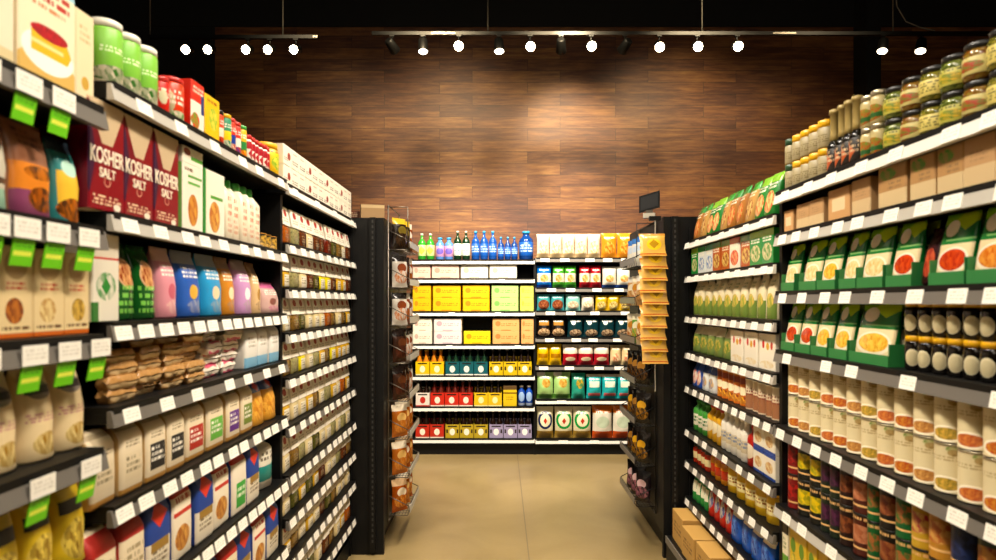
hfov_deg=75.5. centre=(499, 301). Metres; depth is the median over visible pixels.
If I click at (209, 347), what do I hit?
bag
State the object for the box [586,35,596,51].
track spotlight
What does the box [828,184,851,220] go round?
kraft box
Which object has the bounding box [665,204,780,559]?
shelving
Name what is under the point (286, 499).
packet
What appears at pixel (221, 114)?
can
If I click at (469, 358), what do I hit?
bottle
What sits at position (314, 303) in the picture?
packet
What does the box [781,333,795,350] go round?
display tray
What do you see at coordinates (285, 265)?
packet
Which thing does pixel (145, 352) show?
bag
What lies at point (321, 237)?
packet
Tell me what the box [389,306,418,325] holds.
basket
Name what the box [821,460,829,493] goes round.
can
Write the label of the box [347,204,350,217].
carton
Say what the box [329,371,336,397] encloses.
packet
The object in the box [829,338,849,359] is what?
display tray
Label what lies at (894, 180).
kraft box
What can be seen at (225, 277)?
pouch
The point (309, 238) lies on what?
packet
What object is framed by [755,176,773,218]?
packet
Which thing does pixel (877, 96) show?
jar
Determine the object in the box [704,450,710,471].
jar
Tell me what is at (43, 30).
box
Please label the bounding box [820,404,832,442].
can
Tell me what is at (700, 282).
pouch
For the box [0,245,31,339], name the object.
box
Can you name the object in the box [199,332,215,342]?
bag
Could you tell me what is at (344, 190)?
carton
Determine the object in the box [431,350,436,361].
bottle
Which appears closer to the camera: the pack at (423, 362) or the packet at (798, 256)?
the packet at (798, 256)
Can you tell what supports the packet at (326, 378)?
on the shelving at (295, 199)
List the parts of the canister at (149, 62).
lid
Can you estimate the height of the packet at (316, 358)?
0.141 m
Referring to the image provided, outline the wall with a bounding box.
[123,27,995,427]
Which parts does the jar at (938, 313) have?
lid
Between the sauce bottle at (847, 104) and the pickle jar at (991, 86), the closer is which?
the pickle jar at (991, 86)
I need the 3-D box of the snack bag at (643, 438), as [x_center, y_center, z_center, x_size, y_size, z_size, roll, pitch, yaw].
[0.898,0.908,4.024,0.068,0.190,0.110,0,0,-37]
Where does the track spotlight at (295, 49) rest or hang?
hanging from the track at (152, 37)
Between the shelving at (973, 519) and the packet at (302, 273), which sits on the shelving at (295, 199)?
the packet at (302, 273)
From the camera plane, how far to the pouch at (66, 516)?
1.31 m
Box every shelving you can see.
[0,56,110,527]
[31,81,288,559]
[249,183,356,559]
[411,258,534,454]
[535,257,629,454]
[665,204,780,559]
[773,105,995,559]
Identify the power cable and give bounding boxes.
[896,0,934,30]
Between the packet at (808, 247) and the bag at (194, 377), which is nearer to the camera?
the bag at (194, 377)
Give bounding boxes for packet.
[283,207,289,242]
[283,263,289,286]
[283,298,289,331]
[283,342,290,376]
[283,387,289,420]
[283,436,289,473]
[283,490,289,516]
[283,529,290,551]
[287,255,298,287]
[288,209,299,244]
[288,298,299,330]
[288,387,298,420]
[288,434,298,466]
[289,343,298,373]
[289,481,298,508]
[290,523,298,548]
[296,341,305,370]
[296,383,305,415]
[297,213,306,246]
[297,257,306,288]
[297,298,305,329]
[297,429,305,460]
[298,474,305,500]
[298,515,305,538]
[303,299,312,328]
[304,216,312,248]
[304,258,313,288]
[304,340,313,368]
[304,380,313,411]
[304,424,312,454]
[305,468,312,493]
[305,507,312,531]
[306,545,313,559]
[310,299,319,327]
[311,219,319,250]
[311,260,319,288]
[311,338,319,365]
[311,378,318,407]
[311,420,319,449]
[312,463,318,486]
[312,500,319,522]
[313,534,321,559]
[317,222,323,251]
[317,261,324,289]
[317,299,324,326]
[317,375,323,403]
[318,337,324,363]
[318,417,324,444]
[318,458,324,479]
[319,494,324,514]
[321,525,329,553]
[322,299,330,325]
[323,224,330,253]
[323,263,330,289]
[323,336,329,361]
[323,373,330,400]
[323,412,330,439]
[324,452,330,474]
[324,487,330,508]
[328,264,335,290]
[328,335,335,359]
[328,519,333,544]
[329,227,335,255]
[329,299,335,325]
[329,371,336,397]
[330,410,335,435]
[330,448,335,468]
[331,481,336,502]
[333,299,340,324]
[333,511,339,536]
[334,229,341,256]
[334,265,340,290]
[334,334,340,358]
[334,406,340,431]
[335,369,339,393]
[335,444,340,463]
[336,477,340,495]
[339,266,345,290]
[339,299,345,323]
[339,333,345,356]
[339,367,345,391]
[339,403,345,427]
[339,505,344,528]
[340,232,344,257]
[340,439,345,459]
[340,473,344,489]
[343,233,349,259]
[344,267,349,291]
[344,299,349,322]
[344,332,348,354]
[344,365,348,389]
[344,400,349,423]
[344,467,349,484]
[344,498,349,521]
[345,435,350,454]
[693,362,700,385]
[694,206,707,238]
[697,363,706,388]
[700,203,713,236]
[702,365,712,390]
[707,201,719,234]
[709,367,716,393]
[712,197,727,232]
[720,193,735,229]
[727,189,744,227]
[736,185,752,224]
[745,180,763,221]
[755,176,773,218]
[764,171,784,215]
[785,243,805,282]
[785,304,805,342]
[800,304,822,344]
[804,239,828,280]
[804,244,811,272]
[816,304,839,346]
[822,235,848,279]
[834,304,860,349]
[844,231,869,278]
[846,236,853,264]
[855,304,903,355]
[860,304,864,321]
[863,226,897,276]
[892,220,927,274]
[896,227,902,251]
[900,304,905,344]
[921,227,945,284]
[925,220,941,257]
[936,209,982,271]
[975,207,995,269]
[981,211,987,234]
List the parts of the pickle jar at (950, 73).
lid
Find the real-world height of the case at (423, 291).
0.128 m
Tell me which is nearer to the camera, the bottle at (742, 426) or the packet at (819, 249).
the packet at (819, 249)
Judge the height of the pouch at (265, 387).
0.175 m
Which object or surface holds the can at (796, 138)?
on the can at (796, 164)
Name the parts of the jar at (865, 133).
lid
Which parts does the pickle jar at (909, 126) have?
lid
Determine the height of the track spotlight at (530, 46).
0.156 m
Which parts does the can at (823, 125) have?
lid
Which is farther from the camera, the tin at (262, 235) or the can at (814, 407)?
the tin at (262, 235)
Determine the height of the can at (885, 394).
0.125 m
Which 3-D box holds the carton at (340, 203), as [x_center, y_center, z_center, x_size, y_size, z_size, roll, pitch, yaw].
[-0.924,-0.522,3.553,0.090,0.082,0.096,0,0,0]
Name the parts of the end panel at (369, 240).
panel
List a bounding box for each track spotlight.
[180,38,194,54]
[202,38,216,54]
[241,38,253,54]
[263,38,275,54]
[289,38,301,54]
[385,35,399,54]
[418,35,428,54]
[453,35,463,51]
[494,35,504,54]
[525,35,535,51]
[556,35,566,54]
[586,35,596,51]
[617,35,631,54]
[654,35,664,52]
[691,35,703,51]
[731,35,743,51]
[876,35,888,54]
[914,35,926,54]
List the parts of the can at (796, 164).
lid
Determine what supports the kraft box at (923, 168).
on the shelving at (973, 519)
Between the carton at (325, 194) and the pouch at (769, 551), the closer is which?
the pouch at (769, 551)
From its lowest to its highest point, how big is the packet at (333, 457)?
0.134 m
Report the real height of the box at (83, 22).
0.200 m
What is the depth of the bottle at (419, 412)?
6.34 m
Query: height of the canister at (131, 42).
0.155 m
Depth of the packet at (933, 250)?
1.67 m
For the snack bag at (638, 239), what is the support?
in the wire rack at (631, 340)
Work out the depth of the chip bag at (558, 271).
6.33 m
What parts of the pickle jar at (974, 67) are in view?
lid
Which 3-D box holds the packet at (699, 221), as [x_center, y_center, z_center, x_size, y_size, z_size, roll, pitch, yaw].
[1.136,-0.442,3.632,0.069,0.185,0.092,0,0,0]
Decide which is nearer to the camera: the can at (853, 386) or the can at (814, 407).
the can at (853, 386)
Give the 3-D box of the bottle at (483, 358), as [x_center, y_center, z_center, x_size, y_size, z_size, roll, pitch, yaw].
[-0.155,0.595,6.349,0.055,0.240,0.058,0,0,0]
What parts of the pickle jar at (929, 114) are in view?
lid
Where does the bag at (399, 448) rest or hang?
in the wire rack at (414, 283)
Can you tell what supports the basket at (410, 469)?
on the wire rack at (414, 283)
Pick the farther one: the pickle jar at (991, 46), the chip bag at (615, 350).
the chip bag at (615, 350)
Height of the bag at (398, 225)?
0.200 m
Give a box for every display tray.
[781,273,799,290]
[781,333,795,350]
[795,334,811,353]
[799,271,817,289]
[811,336,829,356]
[817,269,839,289]
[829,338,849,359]
[839,267,857,288]
[849,340,904,366]
[857,265,885,287]
[885,262,923,286]
[928,257,967,284]
[966,256,995,283]
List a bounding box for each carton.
[275,143,290,167]
[279,163,290,183]
[291,149,297,171]
[291,169,297,187]
[298,154,304,176]
[298,173,304,191]
[305,159,311,180]
[305,178,311,195]
[312,164,317,184]
[312,182,317,198]
[318,169,322,187]
[318,186,322,201]
[323,173,328,191]
[323,189,328,204]
[329,177,333,194]
[329,193,333,207]
[333,181,337,197]
[334,196,337,209]
[338,184,342,200]
[338,199,342,212]
[343,187,346,203]
[343,202,346,215]
[347,190,350,205]
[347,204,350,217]
[351,211,359,217]
[360,204,383,217]
[503,383,516,405]
[673,508,703,549]
[682,525,718,559]
[696,541,735,559]
[731,329,753,363]
[744,331,771,367]
[759,333,778,371]
[782,522,789,559]
[790,528,797,559]
[798,534,807,559]
[808,542,818,559]
[819,550,829,559]
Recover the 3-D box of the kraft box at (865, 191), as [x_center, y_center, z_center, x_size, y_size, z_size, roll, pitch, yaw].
[1.159,-0.321,1.960,0.120,0.110,0.100,0,0,0]
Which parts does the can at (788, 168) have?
lid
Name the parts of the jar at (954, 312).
lid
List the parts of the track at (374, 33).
hanging rod, joint plate, rail, hanging rod, hanging rod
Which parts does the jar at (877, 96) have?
lid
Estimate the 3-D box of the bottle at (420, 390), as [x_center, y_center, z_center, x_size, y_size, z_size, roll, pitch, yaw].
[-0.792,0.900,6.349,0.055,0.240,0.058,0,0,0]
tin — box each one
[260,233,265,246]
[266,235,270,247]
[271,236,276,248]
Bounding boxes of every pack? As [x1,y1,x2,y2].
[416,349,430,374]
[416,380,431,405]
[416,411,430,437]
[430,349,444,374]
[430,380,445,405]
[430,411,444,437]
[445,349,459,374]
[445,380,459,405]
[445,411,459,437]
[459,380,473,405]
[460,349,473,374]
[460,411,473,437]
[474,349,487,374]
[474,380,487,405]
[474,411,487,437]
[488,380,501,405]
[489,349,502,374]
[489,411,502,437]
[504,349,516,374]
[504,411,516,437]
[517,349,531,374]
[517,411,531,437]
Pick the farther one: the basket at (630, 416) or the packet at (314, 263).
the basket at (630, 416)
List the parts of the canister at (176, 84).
lid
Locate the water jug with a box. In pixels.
[519,231,532,259]
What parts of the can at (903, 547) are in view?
lid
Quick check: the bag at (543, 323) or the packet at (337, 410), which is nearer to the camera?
the packet at (337, 410)
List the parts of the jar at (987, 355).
lid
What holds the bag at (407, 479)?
in the wire rack at (414, 283)
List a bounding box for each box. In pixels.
[0,0,12,61]
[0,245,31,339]
[13,0,74,92]
[32,248,62,336]
[38,94,123,212]
[63,252,88,334]
[64,234,118,321]
[75,7,92,97]
[124,113,152,219]
[152,128,177,225]
[178,144,202,231]
[181,79,203,131]
[203,168,223,236]
[204,92,218,139]
[691,248,697,273]
[698,246,705,272]
[706,244,712,271]
[713,241,720,270]
[721,239,729,269]
[730,236,740,268]
[741,234,749,266]
[750,231,760,265]
[753,425,763,449]
[753,445,763,474]
[761,227,778,263]
[764,431,778,456]
[764,451,778,482]
[784,209,796,231]
[797,202,808,228]
[809,197,827,225]
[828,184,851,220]
[852,176,878,214]
[879,160,909,207]
[910,151,936,200]
[937,141,963,193]
[964,130,995,186]
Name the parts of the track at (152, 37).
hanging rod, rail, hanging rod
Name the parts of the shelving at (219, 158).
panel, shelf, shelf, shelf, shelf, shelf, shelf, price rail, price rail, price rail, price rail, price rail, panel, price rail, shelf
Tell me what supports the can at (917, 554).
on the shelving at (973, 519)
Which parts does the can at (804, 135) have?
lid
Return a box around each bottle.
[224,180,238,239]
[224,186,231,238]
[230,183,247,241]
[240,186,253,243]
[246,189,259,244]
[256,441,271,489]
[417,350,421,361]
[417,381,422,392]
[418,233,425,259]
[418,411,421,423]
[423,350,428,361]
[423,381,428,392]
[423,411,428,423]
[426,233,434,259]
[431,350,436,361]
[431,381,436,392]
[431,411,436,423]
[436,237,443,259]
[438,350,442,361]
[438,381,443,392]
[438,411,442,423]
[445,237,452,259]
[446,350,451,361]
[446,381,450,392]
[446,411,451,423]
[452,381,457,392]
[453,350,458,361]
[453,411,458,423]
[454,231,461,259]
[460,381,465,392]
[461,350,465,361]
[461,411,465,423]
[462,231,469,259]
[467,350,472,361]
[467,381,471,392]
[467,411,472,423]
[471,231,479,259]
[475,350,480,361]
[475,381,480,392]
[475,411,480,423]
[480,231,487,259]
[481,350,486,361]
[481,411,486,423]
[482,381,486,392]
[489,231,496,259]
[489,381,494,392]
[490,350,495,361]
[490,411,495,423]
[496,381,500,392]
[497,350,501,361]
[497,411,501,423]
[498,237,503,259]
[504,237,510,259]
[504,350,509,361]
[504,411,509,423]
[511,237,517,259]
[511,350,516,361]
[511,411,516,423]
[518,385,524,405]
[519,350,523,361]
[519,411,523,423]
[525,350,530,361]
[525,411,530,423]
[526,385,532,405]
[694,399,702,429]
[698,401,707,432]
[702,404,711,435]
[707,405,716,438]
[712,407,720,442]
[717,410,724,445]
[721,411,729,448]
[726,414,734,451]
[731,416,740,455]
[737,419,744,458]
[741,421,751,462]
[747,425,752,466]
[827,109,837,170]
[835,104,844,167]
[841,100,851,165]
[849,95,862,162]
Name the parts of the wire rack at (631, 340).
frame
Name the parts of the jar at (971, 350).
lid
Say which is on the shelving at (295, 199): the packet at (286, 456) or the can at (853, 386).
the packet at (286, 456)
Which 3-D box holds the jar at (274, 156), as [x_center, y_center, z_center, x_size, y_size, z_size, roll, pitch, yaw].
[-0.934,-0.558,2.547,0.111,0.135,0.109,0,0,0]
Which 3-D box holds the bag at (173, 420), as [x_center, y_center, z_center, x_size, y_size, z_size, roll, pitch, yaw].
[-0.927,0.371,1.746,0.103,0.165,0.096,0,0,0]
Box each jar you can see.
[247,134,251,158]
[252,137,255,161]
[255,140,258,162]
[259,141,278,174]
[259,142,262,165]
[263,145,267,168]
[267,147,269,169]
[693,442,697,462]
[697,445,701,465]
[701,448,704,468]
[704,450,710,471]
[710,454,714,476]
[715,457,720,480]
[721,461,727,485]
[728,467,736,493]
[737,473,744,499]
[745,479,754,507]
[755,486,765,515]
[766,494,778,525]
[860,95,870,129]
[860,127,870,157]
[870,89,885,124]
[870,122,884,153]
[883,85,901,121]
[883,117,901,148]
[900,75,920,113]
[900,109,920,141]
[904,304,918,335]
[904,335,918,369]
[917,304,932,336]
[917,336,932,372]
[919,64,941,104]
[919,99,940,134]
[931,304,947,337]
[931,337,948,374]
[939,52,963,94]
[939,89,963,125]
[946,305,963,338]
[946,339,964,377]
[961,78,988,117]
[962,39,988,84]
[962,305,980,340]
[962,340,980,380]
[979,305,995,341]
[979,341,995,382]
[986,29,995,72]
[986,70,995,107]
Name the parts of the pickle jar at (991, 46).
lid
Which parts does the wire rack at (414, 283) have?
frame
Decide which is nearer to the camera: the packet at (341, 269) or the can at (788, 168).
the can at (788, 168)
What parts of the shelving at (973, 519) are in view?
panel, price rail, shelf, price rail, price rail, price rail, price rail, price rail, shelf, shelf, shelf, shelf, shelf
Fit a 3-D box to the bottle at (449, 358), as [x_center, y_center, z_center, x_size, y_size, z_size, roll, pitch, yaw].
[-0.501,0.595,6.349,0.055,0.240,0.058,0,0,0]
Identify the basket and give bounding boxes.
[389,230,418,254]
[389,268,418,288]
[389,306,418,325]
[389,344,418,363]
[389,381,418,401]
[389,415,418,439]
[389,449,418,477]
[389,483,418,515]
[620,254,640,269]
[620,294,639,306]
[620,330,640,346]
[620,366,654,386]
[620,401,654,426]
[620,437,654,466]
[620,473,654,506]
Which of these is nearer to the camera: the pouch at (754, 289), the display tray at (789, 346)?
the display tray at (789, 346)
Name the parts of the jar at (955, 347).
lid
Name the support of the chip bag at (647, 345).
hanging from the strip
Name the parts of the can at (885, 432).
lid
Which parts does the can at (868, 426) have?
lid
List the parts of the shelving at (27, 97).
shelf, shelf, shelf, shelf, price rail, price rail, price rail, price rail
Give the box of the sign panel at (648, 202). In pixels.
[639,190,659,218]
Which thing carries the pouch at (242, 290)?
on the shelving at (219, 158)
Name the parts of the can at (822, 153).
lid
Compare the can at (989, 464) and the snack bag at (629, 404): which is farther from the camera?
the snack bag at (629, 404)
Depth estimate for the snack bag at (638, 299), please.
4.03 m
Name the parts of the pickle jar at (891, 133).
lid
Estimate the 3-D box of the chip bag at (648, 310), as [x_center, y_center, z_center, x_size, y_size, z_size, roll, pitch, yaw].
[0.884,0.015,3.687,0.150,0.134,0.062,0,0,-4]
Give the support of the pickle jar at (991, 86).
on the shelving at (973, 519)
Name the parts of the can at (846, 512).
lid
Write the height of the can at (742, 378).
0.140 m
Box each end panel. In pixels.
[322,217,406,554]
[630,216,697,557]
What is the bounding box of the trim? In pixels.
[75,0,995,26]
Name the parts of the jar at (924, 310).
lid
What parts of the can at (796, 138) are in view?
lid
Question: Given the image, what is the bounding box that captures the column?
[853,0,880,95]
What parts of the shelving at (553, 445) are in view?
panel, shelf, price rail, price rail, price rail, price rail, price rail, price rail, shelf, shelf, price rail, shelf, shelf, shelf, shelf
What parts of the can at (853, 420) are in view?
lid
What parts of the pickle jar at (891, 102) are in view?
lid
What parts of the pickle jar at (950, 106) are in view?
lid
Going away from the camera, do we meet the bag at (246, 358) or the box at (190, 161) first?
the box at (190, 161)
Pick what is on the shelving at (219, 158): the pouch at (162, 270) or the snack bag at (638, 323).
the pouch at (162, 270)
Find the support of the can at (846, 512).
on the shelving at (973, 519)
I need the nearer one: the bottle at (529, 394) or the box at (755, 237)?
the box at (755, 237)
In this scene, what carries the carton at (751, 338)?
on the shelving at (771, 533)
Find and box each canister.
[91,17,122,84]
[123,32,140,95]
[140,44,157,104]
[158,75,169,111]
[159,75,183,119]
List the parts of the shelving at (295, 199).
panel, shelf, panel, shelf, shelf, shelf, shelf, shelf, shelf, shelf, shelf, price rail, price rail, price rail, price rail, price rail, price rail, price rail, price rail, price rail, shelf, price rail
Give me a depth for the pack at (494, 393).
6.32 m
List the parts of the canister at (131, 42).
lid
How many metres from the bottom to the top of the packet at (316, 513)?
0.132 m
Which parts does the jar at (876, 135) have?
lid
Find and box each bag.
[76,428,114,511]
[83,524,115,559]
[94,373,139,390]
[94,386,137,404]
[98,422,142,496]
[103,360,137,376]
[104,515,143,559]
[105,348,135,364]
[118,244,133,320]
[118,338,154,347]
[124,244,154,319]
[127,381,155,395]
[130,345,161,359]
[134,357,161,371]
[134,415,165,483]
[135,368,162,384]
[138,499,169,559]
[152,335,177,344]
[154,342,185,355]
[154,354,182,366]
[154,375,183,389]
[157,408,183,472]
[159,363,185,378]
[165,486,190,559]
[176,340,200,351]
[177,333,204,341]
[177,401,203,462]
[178,359,205,373]
[181,371,204,383]
[182,351,196,361]
[188,473,212,545]
[194,353,219,365]
[196,340,222,354]
[197,395,222,451]
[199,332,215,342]
[203,364,218,377]
[210,464,228,530]
[213,360,235,373]
[214,540,236,559]
[215,329,242,340]
[215,339,238,351]
[217,350,237,362]
[217,390,238,442]
[225,454,245,517]
[233,328,256,369]
[233,385,251,434]
[233,527,250,559]
[242,446,258,505]
[247,514,264,559]
[252,327,267,365]
[262,502,277,558]
[263,326,278,362]
[391,255,406,286]
[391,293,407,324]
[391,403,407,437]
[391,440,407,474]
[391,478,407,512]
[392,218,406,250]
[392,330,406,362]
[392,366,406,399]
[395,329,409,359]
[395,364,409,394]
[395,400,409,430]
[395,436,410,466]
[395,471,409,502]
[398,222,409,250]
[398,328,412,352]
[398,362,412,391]
[398,397,412,426]
[399,432,412,461]
[404,224,412,253]
[406,257,409,287]
[407,293,410,323]
[407,468,412,495]
[409,259,412,287]
[410,293,412,315]
[537,234,548,256]
[537,266,550,286]
[537,294,550,309]
[537,317,550,336]
[537,344,548,364]
[537,372,553,397]
[537,406,552,437]
[549,234,561,256]
[549,344,560,364]
[551,294,563,309]
[551,317,564,336]
[553,266,563,286]
[553,372,569,397]
[554,406,572,437]
[562,234,574,256]
[562,345,577,364]
[564,266,575,286]
[565,294,579,309]
[567,317,582,336]
[571,373,584,397]
[573,406,590,437]
[575,234,586,256]
[578,345,592,364]
[579,266,589,286]
[581,295,593,309]
[583,317,598,336]
[586,374,601,397]
[587,234,599,256]
[590,266,600,286]
[592,405,611,437]
[594,345,608,364]
[595,295,606,309]
[599,317,614,336]
[601,233,616,256]
[602,267,615,286]
[602,374,616,397]
[607,295,618,309]
[610,345,620,364]
[612,405,629,437]
[615,317,627,336]
[616,267,629,286]
[617,233,630,256]
[617,374,629,397]
[619,295,629,309]
[621,345,629,364]
[627,241,631,267]
[627,277,631,304]
[627,314,631,336]
[627,350,640,373]
[627,386,640,412]
[627,422,640,450]
[627,459,640,487]
[631,239,635,266]
[631,276,636,305]
[631,314,636,342]
[631,351,641,377]
[631,389,645,417]
[631,426,645,456]
[631,464,645,493]
[635,237,641,265]
[635,276,641,305]
[635,392,650,423]
[635,469,650,502]
[636,314,640,344]
[636,353,650,384]
[636,430,650,463]
[638,270,665,292]
[638,316,666,339]
[639,234,666,255]
[639,258,667,280]
[639,305,666,327]
[639,328,667,351]
[640,293,668,315]
[640,340,668,363]
[642,256,667,268]
[643,281,668,304]
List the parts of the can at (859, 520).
lid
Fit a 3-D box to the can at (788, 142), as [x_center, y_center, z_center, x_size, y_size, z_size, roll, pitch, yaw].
[1.124,-0.576,2.475,0.050,0.098,0.049,0,0,0]
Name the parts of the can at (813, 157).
lid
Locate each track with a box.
[149,0,318,39]
[372,0,990,35]
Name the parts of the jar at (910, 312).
lid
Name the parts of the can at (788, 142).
lid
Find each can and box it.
[219,110,223,142]
[224,113,230,146]
[231,118,235,149]
[236,122,240,152]
[241,125,246,156]
[717,368,721,396]
[722,370,727,398]
[728,372,733,400]
[733,373,739,403]
[740,375,747,406]
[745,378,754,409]
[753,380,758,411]
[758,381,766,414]
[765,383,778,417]
[772,385,778,420]
[785,138,792,165]
[785,164,791,187]
[788,365,797,394]
[788,394,797,428]
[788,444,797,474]
[788,472,797,509]
[792,134,800,161]
[792,160,799,184]
[798,367,808,398]
[798,397,808,432]
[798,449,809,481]
[798,478,809,517]
[800,129,808,157]
[800,156,808,181]
[809,124,817,153]
[809,152,817,178]
[809,369,820,401]
[809,401,820,437]
[809,485,820,525]
[810,455,820,488]
[818,119,829,149]
[818,148,826,174]
[820,372,832,405]
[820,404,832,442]
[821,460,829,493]
[821,492,829,532]
[829,497,839,539]
[830,464,839,499]
[833,374,845,409]
[833,408,846,448]
[839,469,852,506]
[839,503,852,547]
[846,377,860,414]
[846,412,860,454]
[853,476,866,515]
[853,510,866,557]
[861,381,876,419]
[861,417,876,461]
[867,483,879,522]
[867,519,879,559]
[877,384,893,424]
[877,422,893,468]
[879,489,895,531]
[879,526,895,559]
[894,388,912,430]
[894,427,912,476]
[895,497,911,540]
[895,535,911,559]
[911,505,928,550]
[911,545,928,559]
[913,392,933,436]
[913,433,933,485]
[929,513,950,559]
[934,396,956,443]
[934,440,956,494]
[951,524,977,559]
[957,401,982,451]
[957,447,982,505]
[978,537,995,559]
[982,407,995,458]
[982,455,995,515]
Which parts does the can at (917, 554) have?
lid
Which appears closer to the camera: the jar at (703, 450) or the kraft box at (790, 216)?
the kraft box at (790, 216)
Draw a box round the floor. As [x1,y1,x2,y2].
[347,454,665,559]
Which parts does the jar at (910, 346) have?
lid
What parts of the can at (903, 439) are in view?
lid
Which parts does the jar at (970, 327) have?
lid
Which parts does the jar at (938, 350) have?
lid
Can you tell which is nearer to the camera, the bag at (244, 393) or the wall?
the bag at (244, 393)
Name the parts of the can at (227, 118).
lid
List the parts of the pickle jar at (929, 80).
lid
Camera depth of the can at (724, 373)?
3.16 m
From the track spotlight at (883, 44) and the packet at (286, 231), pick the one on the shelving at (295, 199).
the packet at (286, 231)
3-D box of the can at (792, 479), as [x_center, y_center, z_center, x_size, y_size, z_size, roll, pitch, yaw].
[1.136,0.717,2.450,0.074,0.130,0.073,0,0,-16]
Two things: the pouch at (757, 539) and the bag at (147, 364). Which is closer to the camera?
the bag at (147, 364)
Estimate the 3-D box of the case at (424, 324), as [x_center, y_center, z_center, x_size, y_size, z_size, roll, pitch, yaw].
[-0.764,0.226,6.470,0.188,0.125,0.300,0,0,0]
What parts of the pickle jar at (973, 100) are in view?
lid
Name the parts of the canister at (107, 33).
lid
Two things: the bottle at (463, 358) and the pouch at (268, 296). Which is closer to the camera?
the pouch at (268, 296)
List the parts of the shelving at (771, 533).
price rail, shelf, panel, price rail, price rail, price rail, price rail, price rail, price rail, price rail, shelf, shelf, shelf, shelf, shelf, shelf, shelf, panel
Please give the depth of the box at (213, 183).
1.97 m
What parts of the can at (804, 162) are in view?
lid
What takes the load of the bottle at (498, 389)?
on the pack at (494, 393)
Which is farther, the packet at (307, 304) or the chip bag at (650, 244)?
the chip bag at (650, 244)
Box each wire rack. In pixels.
[388,205,418,521]
[620,222,655,513]
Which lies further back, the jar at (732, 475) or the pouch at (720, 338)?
the pouch at (720, 338)
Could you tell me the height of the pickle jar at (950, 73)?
0.090 m
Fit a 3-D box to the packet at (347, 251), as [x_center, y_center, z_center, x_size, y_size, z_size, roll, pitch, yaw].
[-0.898,-0.318,3.736,0.040,0.152,0.096,0,0,-3]
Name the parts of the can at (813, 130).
lid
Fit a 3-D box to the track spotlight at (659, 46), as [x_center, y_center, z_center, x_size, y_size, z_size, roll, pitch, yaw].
[1.368,-2.221,5.549,0.092,0.159,0.146,0,0,0]
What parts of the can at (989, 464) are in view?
lid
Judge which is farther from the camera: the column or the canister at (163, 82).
the column
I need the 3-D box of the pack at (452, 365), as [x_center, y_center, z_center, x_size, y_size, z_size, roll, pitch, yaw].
[-0.469,0.597,6.410,0.134,0.244,0.190,0,0,0]
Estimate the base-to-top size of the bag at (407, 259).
0.200 m
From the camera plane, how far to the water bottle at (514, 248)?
6.32 m
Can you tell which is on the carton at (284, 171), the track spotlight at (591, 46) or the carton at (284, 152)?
the carton at (284, 152)
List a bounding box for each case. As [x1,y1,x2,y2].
[413,265,431,277]
[413,285,432,297]
[413,298,432,310]
[413,318,433,330]
[413,330,433,343]
[432,265,459,277]
[433,285,461,297]
[433,298,461,310]
[434,318,462,330]
[434,330,462,343]
[461,265,488,277]
[463,285,489,297]
[463,298,489,310]
[464,330,489,343]
[490,265,516,277]
[492,285,517,297]
[492,298,517,310]
[493,318,518,330]
[493,331,518,343]
[519,285,533,297]
[519,298,533,310]
[520,318,533,330]
[520,330,533,343]
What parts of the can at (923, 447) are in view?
lid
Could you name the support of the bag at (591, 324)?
on the shelving at (553, 445)
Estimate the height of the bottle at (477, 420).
0.262 m
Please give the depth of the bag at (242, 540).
2.22 m
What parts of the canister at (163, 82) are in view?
lid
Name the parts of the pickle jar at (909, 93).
lid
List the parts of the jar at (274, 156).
lid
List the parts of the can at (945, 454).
lid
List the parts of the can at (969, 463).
lid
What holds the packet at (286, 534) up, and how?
on the shelving at (295, 199)
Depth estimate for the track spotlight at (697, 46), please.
5.50 m
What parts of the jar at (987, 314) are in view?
lid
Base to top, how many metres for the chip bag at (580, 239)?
0.235 m
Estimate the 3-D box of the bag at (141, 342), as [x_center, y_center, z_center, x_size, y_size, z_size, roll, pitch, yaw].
[-0.921,0.097,1.631,0.032,0.032,0.112,0,0,0]
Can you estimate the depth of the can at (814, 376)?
2.26 m
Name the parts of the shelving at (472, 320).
panel, shelf, shelf, shelf, shelf, shelf, shelf, shelf, price rail, price rail, price rail, price rail, price rail, price rail, price rail, panel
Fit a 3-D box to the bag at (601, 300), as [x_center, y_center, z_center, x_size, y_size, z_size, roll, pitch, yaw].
[1.000,0.009,6.352,0.118,0.150,0.079,0,0,1]
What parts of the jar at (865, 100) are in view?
lid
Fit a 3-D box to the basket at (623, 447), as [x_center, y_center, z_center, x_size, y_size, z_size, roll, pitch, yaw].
[0.886,0.945,4.165,0.131,0.125,0.476,0,0,0]
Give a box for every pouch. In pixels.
[0,114,49,216]
[0,138,5,208]
[0,371,16,474]
[0,511,17,559]
[5,368,53,464]
[9,503,51,559]
[42,135,78,222]
[43,363,83,452]
[48,483,84,559]
[146,246,176,318]
[167,249,199,317]
[192,253,221,315]
[213,256,234,314]
[227,259,250,314]
[244,263,260,313]
[248,382,263,426]
[256,378,274,420]
[259,282,278,313]
[693,325,704,351]
[693,476,698,499]
[694,281,701,314]
[696,480,702,503]
[698,281,708,315]
[700,326,711,353]
[701,484,706,506]
[704,487,710,510]
[705,280,715,315]
[707,326,719,355]
[708,491,715,516]
[712,279,721,315]
[714,495,721,522]
[715,327,727,357]
[717,279,727,316]
[720,501,727,527]
[723,328,730,359]
[724,278,736,316]
[725,506,733,533]
[731,511,743,544]
[732,277,744,317]
[740,276,752,317]
[742,520,753,553]
[748,275,761,318]
[751,529,763,559]
[757,274,770,319]
[761,538,778,559]
[767,273,778,319]
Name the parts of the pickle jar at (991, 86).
lid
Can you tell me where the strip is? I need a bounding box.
[649,216,660,390]
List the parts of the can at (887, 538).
lid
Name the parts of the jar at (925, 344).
lid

